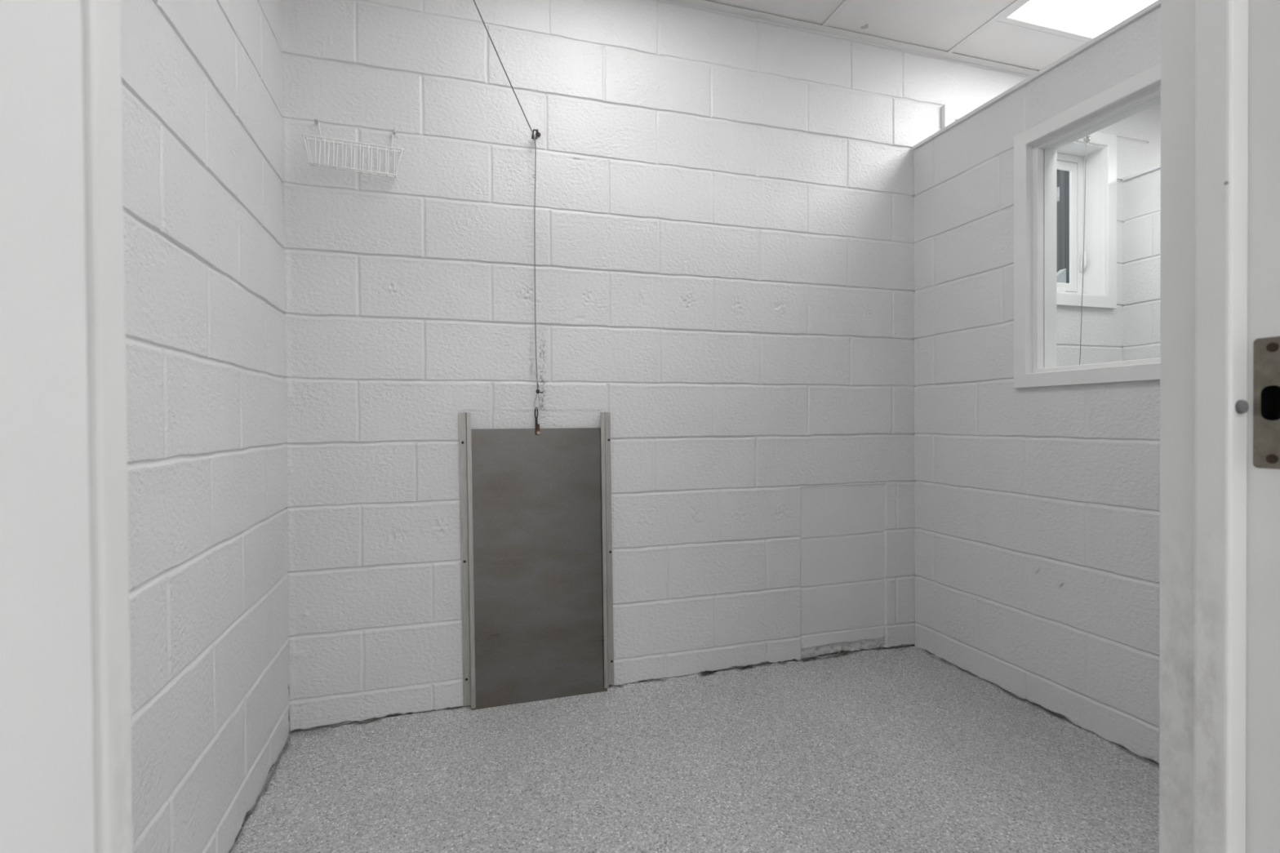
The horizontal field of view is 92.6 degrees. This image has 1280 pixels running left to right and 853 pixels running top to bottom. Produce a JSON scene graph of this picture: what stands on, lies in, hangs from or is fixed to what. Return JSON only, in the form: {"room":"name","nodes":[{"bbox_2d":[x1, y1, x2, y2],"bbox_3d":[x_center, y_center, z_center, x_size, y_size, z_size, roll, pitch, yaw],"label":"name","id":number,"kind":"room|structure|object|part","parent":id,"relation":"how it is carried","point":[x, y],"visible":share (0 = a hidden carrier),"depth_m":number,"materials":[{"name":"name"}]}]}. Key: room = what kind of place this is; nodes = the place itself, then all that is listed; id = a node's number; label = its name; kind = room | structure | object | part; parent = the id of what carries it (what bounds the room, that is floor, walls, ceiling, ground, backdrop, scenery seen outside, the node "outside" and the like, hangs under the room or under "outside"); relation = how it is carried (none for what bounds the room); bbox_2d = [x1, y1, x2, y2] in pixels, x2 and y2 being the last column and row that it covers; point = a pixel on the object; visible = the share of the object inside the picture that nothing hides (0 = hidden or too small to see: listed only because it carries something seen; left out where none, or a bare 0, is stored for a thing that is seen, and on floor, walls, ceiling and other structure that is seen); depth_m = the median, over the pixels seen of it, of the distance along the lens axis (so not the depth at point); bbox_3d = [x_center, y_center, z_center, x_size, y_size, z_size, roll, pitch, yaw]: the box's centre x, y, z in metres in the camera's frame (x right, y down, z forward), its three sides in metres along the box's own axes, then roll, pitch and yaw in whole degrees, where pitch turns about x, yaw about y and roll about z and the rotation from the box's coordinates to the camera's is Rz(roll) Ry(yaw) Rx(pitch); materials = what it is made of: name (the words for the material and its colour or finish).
{"room":"dog kennel","nodes":[
{"label":"dog kennel","id":0,"kind":"room"},
{"bbox_2d":[120,0,291,852],"bbox_3d":[-0.531,-0.302,-0.199,0.142,2.640,4.420,-1,1,-17],"label":"wall","id":1,"kind":"structure","parent":0,"point":[202,108],"depth_m":1.28,"materials":[{"name":"white brick"}]},
{"bbox_2d":[228,644,1159,852],"bbox_3d":[2.392,1.027,0.712,6.240,0.165,4.620,-1,1,-17],"label":"floor","id":2,"kind":"structure","parent":0,"point":[904,749],"depth_m":1.71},
{"bbox_2d":[0,0,1279,852],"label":"door frame","id":3,"kind":"structure","parent":2,"relation":"on","point":[66,762],"depth_m":0.35,"materials":[{"name":"paint"}]},
{"bbox_3d":[0.597,-0.022,0.577,0.001,0.124,0.028,-1,1,-17],"label":"strike plate","id":4,"kind":"part","parent":3,"relation":"part of","materials":[{"name":"silver metal"}]},
{"bbox_2d":[281,0,1160,732],"bbox_3d":[1.661,-0.348,2.870,6.140,2.640,0.204,-1,1,-17],"label":"wall","id":5,"kind":"structure","parent":0,"point":[725,221],"depth_m":2.24,"materials":[{"name":"white brick"}]},
{"bbox_2d":[302,120,404,177],"bbox_3d":[-0.897,-0.879,1.925,0.295,0.173,0.077,-1,1,-17],"label":"wire basket","id":6,"kind":"object","parent":5,"relation":"attached to","point":[395,167],"visible":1,"depth_m":1.92,"materials":[{"name":"white metal"}]},
{"bbox_3d":[-1.012,-0.933,1.925,0.023,0.064,0.008,-1,1,-17],"label":"hanging arm","id":7,"kind":"part","parent":6,"relation":"part of","materials":[{"name":"white metal"}]},
{"bbox_3d":[-0.803,-0.931,1.989,0.019,0.068,0.008,-1,1,-17],"label":"hanging arm","id":8,"kind":"part","parent":6,"relation":"part of","materials":[{"name":"white metal"}]},
{"bbox_2d":[531,128,540,140],"bbox_3d":[-0.359,-1.008,2.119,0.020,0.044,0.050,0,1,14],"label":"pulley","id":9,"kind":"object","parent":5,"relation":"attached to","point":[537,134],"visible":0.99,"depth_m":2.11,"materials":[{"name":"metal"}]},
{"bbox_2d":[458,407,613,710],"bbox_3d":[-0.350,0.446,2.137,0.535,1.027,0.032,-1,1,-17],"label":"door","id":10,"kind":"structure","parent":5,"relation":"in","point":[536,526],"depth_m":2.13,"materials":[{"name":"silver metal"}]},
{"bbox_3d":[-0.360,-0.035,2.123,0.013,0.065,0.008,-1,1,-17],"label":"eye rod","id":11,"kind":"part","parent":10,"relation":"part of","materials":[{"name":"metal"}]},
{"bbox_2d":[670,0,1038,75],"bbox_3d":[1.753,-1.608,2.770,6.000,0.006,0.030,-1,1,-17],"label":"trim","id":12,"kind":"structure","parent":5,"relation":"attached to","point":[707,4],"depth_m":2.50,"materials":[{"name":"metal"}]},
{"bbox_2d":[941,104,1116,309],"bbox_3d":[1.780,-0.977,2.851,1.019,0.828,0.144,-1,1,-17],"label":"window","id":13,"kind":"structure","parent":5,"relation":"in","point":[1100,264],"depth_m":2.95,"materials":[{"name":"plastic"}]},
{"bbox_3d":[1.764,-0.978,2.902,0.823,0.632,0.010,-1,1,-17],"label":"sash","id":14,"kind":"part","parent":13,"relation":"part of","materials":[{"name":"plastic"}]},
{"bbox_3d":[1.763,-0.978,2.907,0.893,0.702,0.027,-1,1,-17],"label":"frame","id":15,"kind":"part","parent":13,"relation":"part of","materials":[{"name":"plastic"}]},
{"bbox_3d":[2.183,-0.811,3.009,0.014,0.094,0.028,-1,1,-17],"label":"lock lever","id":16,"kind":"part","parent":13,"relation":"part of","materials":[{"name":"plastic"}]},
{"bbox_2d":[1084,135,1090,142],"bbox_3d":[2.072,-1.344,2.844,0.023,0.047,0.044,-1,1,-17],"label":"pulley","id":17,"kind":"object","parent":13,"relation":"attached to","point":[1088,138],"visible":0.49,"depth_m":2.83,"materials":[{"name":"metal"}]},
{"bbox_2d":[1079,135,1087,364],"bbox_3d":[2.033,-0.690,2.842,0.077,1.313,0.037,0,1,31],"label":"cable","id":18,"kind":"object","parent":17,"relation":"hanging from","point":[1086,135],"visible":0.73,"depth_m":2.82,"materials":[{"name":"metal"}]},
{"bbox_2d":[705,0,1080,71],"bbox_3d":[2.370,-1.605,0.700,6.238,0.015,4.648,-1,1,-17],"label":"ceiling","id":19,"kind":"structure","parent":0,"point":[938,24],"depth_m":2.43,"materials":[{"name":"tile"}]},
{"bbox_2d":[821,0,1086,53],"bbox_3d":[2.449,-1.595,0.683,6.075,0.004,4.372,-1,1,-17],"label":"trim","id":20,"kind":"structure","parent":19,"relation":"attached to","point":[993,21],"depth_m":2.46,"materials":[{"name":"metal"}]},
{"bbox_2d":[996,0,1156,42],"bbox_3d":[1.867,-1.628,1.931,0.594,0.052,1.194,-1,1,-17],"label":"ceiling light","id":21,"kind":"object","parent":19,"relation":"attached to","point":[1083,20],"visible":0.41,"depth_m":2.39,"materials":[{"name":"plastic"}]},
{"bbox_3d":[1.867,-1.628,1.931,0.594,0.052,1.194,-1,1,-17],"label":"frame","id":22,"kind":"part","parent":21,"relation":"part of","materials":[{"name":"metal"}]},
{"bbox_3d":[-0.639,-1.569,1.167,0.018,0.022,0.006,-1,1,-17],"label":"screw eye","id":23,"kind":"object","parent":19,"relation":"attached to","visible":0},
{"bbox_2d":[473,0,542,408],"bbox_3d":[-0.500,-0.817,1.647,0.030,1.524,0.985,0,1,17],"label":"cable","id":24,"kind":"object","parent":23,"relation":"hanging from","point":[538,392],"visible":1,"depth_m":2.11,"materials":[{"name":"metal"}]},
{"bbox_2d":[913,6,1160,764],"bbox_3d":[1.479,-0.096,1.823,0.112,2.160,1.702,-1,1,-17],"label":"wall","id":25,"kind":"structure","parent":0,"point":[1037,509],"depth_m":2.14,"materials":[{"name":"white brick"}]},
{"bbox_2d":[912,0,1160,149],"bbox_3d":[1.476,-1.181,1.805,0.132,0.014,1.710,-1,1,-17],"label":"trim","id":26,"kind":"structure","parent":25,"relation":"on","point":[1156,4],"depth_m":2.01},
{"bbox_2d":[1013,62,1160,388],"bbox_3d":[1.513,-0.570,1.702,0.140,0.878,0.954,-1,1,-17],"label":"window","id":27,"kind":"structure","parent":25,"relation":"in","point":[1035,148],"depth_m":2.09,"materials":[{"name":"wood"}]},
{"bbox_2d":[1123,168,1160,360],"bbox_3d":[2.658,-0.107,2.186,0.110,2.160,1.702,-1,1,-17],"label":"wall","id":28,"kind":"structure","parent":0,"point":[1141,193],"depth_m":2.90,"materials":[{"name":"white brick"}]},
{"bbox_2d":[1122,164,1160,181],"bbox_3d":[2.654,-1.192,2.168,0.132,0.014,1.710,-1,1,-17],"label":"trim","id":29,"kind":"structure","parent":28,"relation":"on","point":[1158,166],"depth_m":2.88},
{"label":"outside","id":30,"kind":"structure","parent":0,"visible":0},
{"bbox_2d":[1057,169,1069,292],"bbox_3d":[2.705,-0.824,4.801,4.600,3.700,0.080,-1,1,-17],"label":"window pane","id":31,"kind":"object","parent":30,"point":[1063,176],"visible":0.02,"depth_m":4.98,"materials":[{"name":"grey glass"}]},
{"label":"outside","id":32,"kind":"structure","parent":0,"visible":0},
{"bbox_2d":[1057,268,1066,283],"bbox_3d":[2.642,0.009,3.930,0.211,2.052,0.040,-1,1,-17],"label":"panel","id":33,"kind":"object","parent":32,"point":[1061,274],"visible":0.08,"depth_m":3.92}
]}

